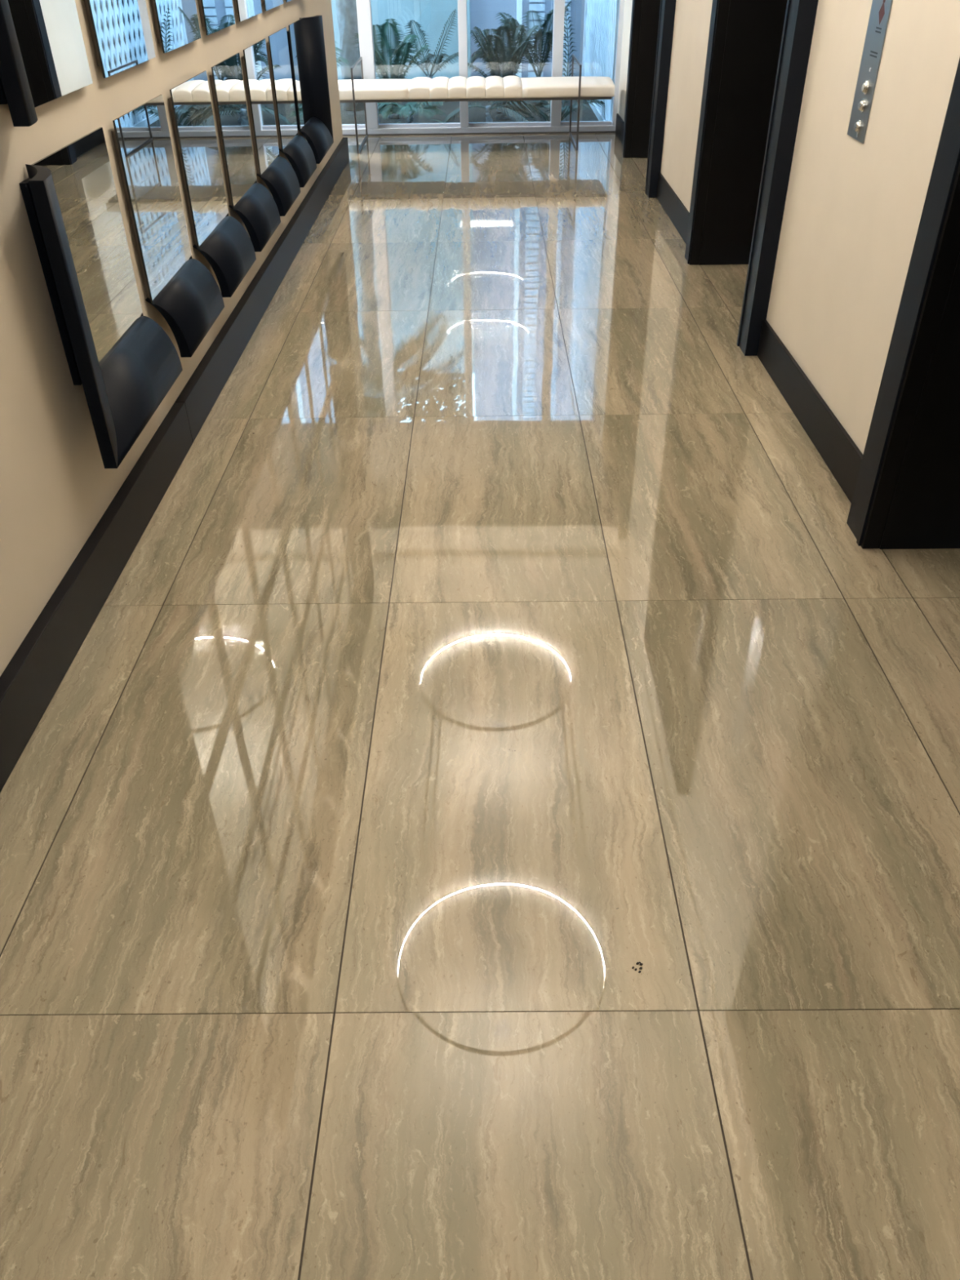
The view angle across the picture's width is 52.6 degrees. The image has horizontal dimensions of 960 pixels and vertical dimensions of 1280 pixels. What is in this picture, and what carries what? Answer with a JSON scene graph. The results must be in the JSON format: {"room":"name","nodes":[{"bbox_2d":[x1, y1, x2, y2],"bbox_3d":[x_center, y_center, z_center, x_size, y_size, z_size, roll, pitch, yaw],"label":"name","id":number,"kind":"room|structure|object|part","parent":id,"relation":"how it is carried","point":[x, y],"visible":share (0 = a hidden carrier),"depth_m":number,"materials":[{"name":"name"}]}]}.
{"room":"lobby","nodes":[
{"label":"lobby","id":0,"kind":"room"},
{"bbox_2d":[0,0,342,676],"bbox_3d":[-1.180,-1.322,1.044,0.220,3.850,13.250,-1,36,0],"label":"wall","id":1,"kind":"structure","parent":0,"point":[55,486],"depth_m":2.42,"materials":[{"name":"beige paint"}]},
{"bbox_2d":[0,0,93,126],"bbox_3d":[-1.041,-1.488,2.163,0.096,0.515,0.693,-5,37,-6],"label":"mirror","id":2,"kind":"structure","parent":1,"relation":"attached to","point":[43,58],"depth_m":2.28,"materials":[{"name":"silver metal"}]},
{"bbox_2d":[18,127,182,468],"bbox_3d":[-0.999,-0.924,2.588,0.112,0.687,0.687,-1,36,0],"label":"mirror","id":3,"kind":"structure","parent":1,"relation":"attached to","point":[126,364],"depth_m":2.57,"materials":[{"name":"silver metal"}]},
{"bbox_2d":[31,127,143,366],"bbox_3d":[-1.034,-1.044,2.606,0.006,0.515,0.515,-1,36,0],"label":"mirror glass","id":4,"kind":"object","parent":3,"relation":"attached to","point":[82,173],"depth_m":2.63,"materials":[{"name":"clear mirror"}]},
{"bbox_2d":[83,0,155,77],"bbox_3d":[-1.050,-1.915,2.741,0.024,0.515,0.515,-1,36,0],"label":"mirror","id":5,"kind":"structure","parent":1,"relation":"attached to","point":[121,33],"depth_m":2.79,"materials":[{"name":"silver metal"}]},
{"bbox_2d":[111,94,224,357],"bbox_3d":[-0.999,-1.348,3.160,0.112,0.687,0.515,-1,36,0],"label":"mirror","id":6,"kind":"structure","parent":1,"relation":"attached to","point":[179,286],"depth_m":3.13,"materials":[{"name":"silver metal"}]},
{"bbox_2d":[112,94,191,304],"bbox_3d":[-1.034,-1.417,3.110,0.006,0.515,0.515,-1,36,0],"label":"mirror glass","id":7,"kind":"object","parent":6,"relation":"attached to","point":[141,136],"depth_m":3.07,"materials":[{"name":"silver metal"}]},
{"bbox_2d":[0,137,349,792],"bbox_3d":[-1.031,0.161,2.141,0.035,0.154,13.250,-1,36,0],"label":"baseboard","id":8,"kind":"structure","parent":1,"relation":"attached to","point":[32,677],"depth_m":2.81,"materials":[{"name":"black paint"}]},
{"bbox_2d":[150,0,200,53],"bbox_3d":[-1.050,-2.288,3.244,0.024,0.515,0.515,-1,36,0],"label":"mirror","id":9,"kind":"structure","parent":1,"relation":"attached to","point":[176,24],"depth_m":3.30,"materials":[{"name":"silver metal"}]},
{"bbox_2d":[168,71,256,297],"bbox_3d":[-0.999,-1.720,3.664,0.112,0.687,0.515,-1,36,0],"label":"mirror","id":10,"kind":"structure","parent":1,"relation":"attached to","point":[223,241],"depth_m":3.63,"materials":[{"name":"silver metal"}]},
{"bbox_2d":[169,71,228,249],"bbox_3d":[-1.034,-1.789,3.613,0.006,0.515,0.515,-1,36,0],"label":"mirror glass","id":11,"kind":"object","parent":10,"relation":"attached to","point":[191,112],"depth_m":3.57,"materials":[{"name":"silver metal"}]},
{"bbox_2d":[197,0,235,35],"bbox_3d":[-1.050,-2.660,3.748,0.024,0.515,0.515,-1,36,0],"label":"mirror","id":12,"kind":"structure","parent":1,"relation":"attached to","point":[215,15],"depth_m":3.81,"materials":[{"name":"silver metal"}]},
{"bbox_2d":[208,53,280,252],"bbox_3d":[-0.998,-2.093,4.168,0.112,0.687,0.515,-1,36,0],"label":"mirror","id":13,"kind":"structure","parent":1,"relation":"attached to","point":[251,200],"depth_m":4.13,"materials":[{"name":"silver metal"}]},
{"bbox_2d":[211,53,257,208],"bbox_3d":[-1.034,-2.162,4.117,0.006,0.515,0.515,-1,36,0],"label":"mirror glass","id":14,"kind":"object","parent":13,"relation":"attached to","point":[228,91],"depth_m":4.07,"materials":[{"name":"silver metal"}]},
{"bbox_2d":[233,0,262,21],"bbox_3d":[-1.050,-3.033,4.252,0.024,0.515,0.515,-1,36,0],"label":"mirror","id":15,"kind":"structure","parent":1,"relation":"attached to","point":[245,9],"depth_m":4.31,"materials":[{"name":"silver metal"}]},
{"bbox_2d":[240,38,300,216],"bbox_3d":[-0.998,-2.466,4.671,0.112,0.687,0.515,-1,36,0],"label":"mirror","id":16,"kind":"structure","parent":1,"relation":"attached to","point":[277,174],"depth_m":4.63,"materials":[{"name":"silver metal"}]},
{"bbox_2d":[243,38,279,177],"bbox_3d":[-1.034,-2.534,4.620,0.006,0.515,0.515,-1,36,0],"label":"mirror glass","id":17,"kind":"object","parent":16,"relation":"attached to","point":[256,76],"depth_m":4.57,"materials":[{"name":"silver metal"}]},
{"bbox_2d":[261,0,283,10],"bbox_3d":[-1.050,-3.405,4.755,0.024,0.515,0.515,-1,36,0],"label":"mirror","id":18,"kind":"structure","parent":1,"relation":"attached to","point":[268,4],"depth_m":4.80,"materials":[{"name":"silver metal"}]},
{"bbox_2d":[266,26,316,187],"bbox_3d":[-0.998,-2.838,5.175,0.112,0.687,0.515,-1,36,0],"label":"mirror","id":19,"kind":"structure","parent":1,"relation":"attached to","point":[295,147],"depth_m":5.13,"materials":[{"name":"black mirror"}]},
{"bbox_2d":[267,26,297,151],"bbox_3d":[-1.033,-2.907,5.124,0.006,0.515,0.515,-1,36,0],"label":"mirror glass","id":20,"kind":"object","parent":19,"relation":"attached to","point":[278,57],"depth_m":5.08,"materials":[{"name":"mirror"}]},
{"bbox_2d":[288,17,313,131],"bbox_3d":[-1.033,-3.280,5.628,0.006,0.515,0.515,-1,36,0],"label":"mirror glass","id":21,"kind":"object","parent":1,"relation":"attached to","point":[299,35],"depth_m":5.62,"materials":[{"name":"mirror"}]},
{"bbox_2d":[286,15,333,164],"bbox_3d":[-0.998,-3.262,5.748,0.112,0.687,0.687,-1,36,0],"label":"mirror","id":22,"kind":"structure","parent":1,"relation":"attached to","point":[305,36],"depth_m":5.77,"materials":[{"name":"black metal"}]},
{"bbox_2d":[0,133,959,1279],"bbox_3d":[-1.207,0.332,2.052,5.950,0.008,15.656,-1,36,0],"label":"floor","id":23,"kind":"structure","parent":0,"point":[308,971],"depth_m":1.99,"materials":[{"name":"tile"}]},
{"bbox_2d":[337,53,614,153],"bbox_3d":[-0.101,-4.322,7.817,2.290,0.590,0.760,-1,36,0],"label":"bench","id":24,"kind":"object","parent":23,"relation":"on","point":[474,88],"visible":0.98,"depth_m":7.55,"materials":[{"name":"white leather"}]},
{"bbox_2d":[337,79,411,100],"bbox_3d":[-0.902,-4.412,7.763,0.691,0.094,0.590,-1,36,0],"label":"seat cushion","id":25,"kind":"object","parent":24,"relation":"on","point":[364,89],"depth_m":7.55,"materials":[{"name":"white leather"}]},
{"bbox_2d":[520,76,614,97],"bbox_3d":[0.685,-4.427,7.752,0.714,0.094,0.590,-1,36,0],"label":"seat cushion","id":26,"kind":"object","parent":24,"relation":"on","point":[539,86],"depth_m":7.53,"materials":[{"name":"white leather"}]},
{"bbox_2d":[631,961,643,973],"bbox_3d":[0.277,0.570,1.693,0.017,0.003,0.021,27,45,32],"label":"dirt speck","id":27,"kind":"object","parent":23,"relation":"on","point":[637,962],"visible":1,"depth_m":1.69,"materials":[{"name":"black"}]},
{"bbox_2d":[617,0,959,453],"bbox_3d":[1.521,-3.879,4.447,0.750,3.850,6.915,-1,36,0],"label":"wall","id":28,"kind":"structure","parent":0,"point":[853,209],"depth_m":3.07,"materials":[{"name":"beige paint"}]},
{"bbox_2d":[342,130,615,136],"bbox_3d":[-1.506,-4.329,8.341,5.350,0.012,0.019,-1,36,0],"label":"trim","id":29,"kind":"structure","parent":28,"relation":"attached to","point":[606,131],"depth_m":8.32,"materials":[{"name":"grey metal"}]},
{"bbox_2d":[342,0,624,134],"bbox_3d":[-1.522,-5.469,7.572,5.350,2.760,0.100,-1,36,0],"label":"window","id":30,"kind":"structure","parent":28,"relation":"in","point":[364,14],"depth_m":8.21,"materials":[{"name":"white paint"}]},
{"bbox_2d":[615,113,624,144],"bbox_3d":[1.161,-4.114,7.880,0.015,0.151,0.916,-1,36,0],"label":"baseboard","id":31,"kind":"structure","parent":28,"relation":"attached to","point":[620,122],"depth_m":8.01,"materials":[{"name":"black paint"}]},
{"bbox_2d":[656,172,688,243],"bbox_3d":[1.160,-2.543,5.756,0.015,0.151,1.397,-1,36,0],"label":"baseboard","id":32,"kind":"structure","parent":28,"relation":"attached to","point":[670,202],"depth_m":5.80,"materials":[{"name":"black paint"}]},
{"bbox_2d":[756,320,862,502],"bbox_3d":[1.159,-0.829,3.439,0.015,0.151,1.397,-1,36,0],"label":"baseboard","id":33,"kind":"structure","parent":28,"relation":"attached to","point":[840,453],"depth_m":3.37,"materials":[{"name":"black paint"}]},
{"bbox_2d":[847,0,893,143],"bbox_3d":[1.145,-1.825,2.781,0.016,0.703,0.158,-1,36,0],"label":"panel","id":34,"kind":"object","parent":28,"relation":"attached to","point":[880,11],"visible":1,"depth_m":2.87,"materials":[{"name":"silver metal"}]},
{"bbox_3d":[1.506,-2.446,0.450,0.750,1.400,1.215,-1,36,0],"label":"wall header","id":35,"kind":"structure","parent":0,"visible":0},
{"bbox_2d":[846,57,959,549],"bbox_3d":[1.397,-0.950,1.557,0.631,2.580,1.485,-1,36,0],"label":"door","id":36,"kind":"structure","parent":35,"relation":"in","point":[906,495],"depth_m":2.56,"materials":[{"name":"black"}]},
{"bbox_3d":[1.506,-4.160,2.767,0.750,1.400,1.215,-1,36,0],"label":"wall header","id":37,"kind":"structure","parent":0,"visible":0},
{"bbox_2d":[684,0,818,355],"bbox_3d":[1.398,-2.664,3.874,0.631,2.580,1.485,-1,36,0],"label":"door","id":38,"kind":"structure","parent":37,"relation":"in","point":[758,51],"depth_m":4.56,"materials":[{"name":"black wood"}]},
{"bbox_3d":[1.507,-5.875,5.084,0.750,1.400,1.215,-1,36,0],"label":"wall header","id":39,"kind":"structure","parent":0,"visible":0},
{"bbox_2d":[622,0,675,197],"bbox_3d":[1.398,-4.378,6.191,0.631,2.580,1.485,-1,36,0],"label":"door","id":40,"kind":"structure","parent":39,"relation":"in","point":[652,21],"depth_m":6.93,"materials":[{"name":"black wood"}]},
{"label":"outside","id":41,"kind":"structure","parent":0,"visible":0},
{"bbox_2d":[339,99,598,124],"bbox_3d":[-0.978,-5.622,10.392,10.000,0.240,4.605,-1,36,0],"label":"ground","id":42,"kind":"structure","parent":41,"point":[476,114],"depth_m":9.52,"materials":[{"name":"soil"}]},
{"bbox_2d":[334,41,350,68],"bbox_3d":[-1.743,-5.177,9.020,1.098,0.748,1.147,-1,36,0],"label":"palm","id":43,"kind":"object","parent":42,"relation":"on","point":[343,60],"visible":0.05,"depth_m":8.95,"materials":[{"name":"green plant"}]},
{"bbox_2d":[335,0,364,111],"bbox_3d":[-1.214,-6.626,8.966,2.091,3.077,2.269,-1,36,0],"label":"palm tree","id":44,"kind":"object","parent":42,"relation":"on","point":[346,10],"visible":0.63,"depth_m":9.51,"materials":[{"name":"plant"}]},
{"bbox_2d":[331,0,422,79],"bbox_3d":[-3.327,-7.488,10.134,5.340,3.600,0.200,-1,36,0],"label":"wall","id":45,"kind":"structure","parent":42,"relation":"on","point":[403,11],"depth_m":10.56,"materials":[{"name":"paint"}]},
{"bbox_2d":[352,18,428,118],"bbox_3d":[-0.831,-5.363,9.184,0.715,0.836,0.665,-1,36,0],"label":"palm","id":46,"kind":"object","parent":42,"relation":"on","point":[382,66],"visible":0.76,"depth_m":9.11,"materials":[{"name":"green plant"}]},
{"bbox_2d":[377,101,448,123],"bbox_3d":[-0.652,-4.819,8.906,0.753,0.274,0.725,-1,36,0],"label":"palm","id":47,"kind":"object","parent":42,"relation":"on","point":[408,109],"visible":0.75,"depth_m":8.73,"materials":[{"name":"green plant"}]},
{"bbox_2d":[386,8,458,79],"bbox_3d":[-0.559,-6.039,10.078,0.808,0.819,0.772,16,40,21],"label":"palm","id":48,"kind":"object","parent":42,"relation":"on","point":[428,55],"visible":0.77,"depth_m":10.10,"materials":[{"name":"green plant"}]},
{"bbox_2d":[419,0,471,78],"bbox_3d":[-0.385,-7.524,10.082,0.535,3.650,0.240,-1,36,0],"label":"wall","id":49,"kind":"structure","parent":42,"relation":"on","point":[434,14],"depth_m":10.59,"materials":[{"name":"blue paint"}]},
{"bbox_2d":[442,100,550,123],"bbox_3d":[0.193,-4.770,8.803,1.036,0.274,0.718,13,39,18],"label":"palm","id":50,"kind":"object","parent":42,"relation":"on","point":[524,106],"visible":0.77,"depth_m":8.67,"materials":[{"name":"green plant"}]},
{"bbox_2d":[467,17,539,119],"bbox_3d":[0.200,-5.332,9.131,0.697,0.840,0.740,16,40,22],"label":"palm","id":51,"kind":"object","parent":42,"relation":"on","point":[489,54],"visible":0.8,"depth_m":8.98,"materials":[{"name":"green plant"}]},
{"bbox_2d":[470,0,585,77],"bbox_3d":[1.930,-8.527,9.501,4.119,5.900,0.380,-1,36,0],"label":"building","id":52,"kind":"structure","parent":42,"relation":"on","point":[483,13],"depth_m":10.61,"materials":[{"name":"blue"}]},
{"bbox_3d":[0.410,-8.012,9.677,0.060,4.900,0.050,-1,36,0],"label":"corner trim","id":53,"kind":"part","parent":52,"relation":"part of","materials":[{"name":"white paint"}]},
{"bbox_2d":[528,0,545,77],"bbox_3d":[0.600,-8.046,9.646,0.170,4.785,0.020,-1,36,0],"label":"shutter","id":54,"kind":"object","parent":52,"relation":"hanging from","point":[539,6],"depth_m":10.58,"materials":[{"name":"white"}]},
{"bbox_2d":[562,0,570,76],"bbox_3d":[0.880,-8.048,9.644,0.170,4.785,0.020,-1,36,0],"label":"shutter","id":55,"kind":"object","parent":52,"relation":"hanging from","point":[566,2],"depth_m":10.71,"materials":[{"name":"white"}]},
{"bbox_2d":[495,0,572,104],"bbox_3d":[0.493,-5.942,9.856,0.761,0.921,0.892,-10,38,-13],"label":"palm","id":56,"kind":"object","parent":42,"relation":"on","point":[548,33],"visible":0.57,"depth_m":9.71,"materials":[{"name":"green plant"}]},
{"bbox_2d":[527,5,604,121],"bbox_3d":[0.770,-5.154,8.758,0.763,0.957,0.656,-18,40,-22],"label":"palm","id":57,"kind":"object","parent":42,"relation":"on","point":[544,104],"visible":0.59,"depth_m":8.81,"materials":[{"name":"green plant"}]},
{"bbox_2d":[582,0,618,120],"bbox_3d":[1.128,-6.657,8.608,0.045,3.525,2.900,-1,36,0],"label":"lattice screen","id":58,"kind":"object","parent":42,"relation":"on","point":[601,16],"visible":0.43,"depth_m":9.12,"materials":[{"name":"blue glass"}]}
]}

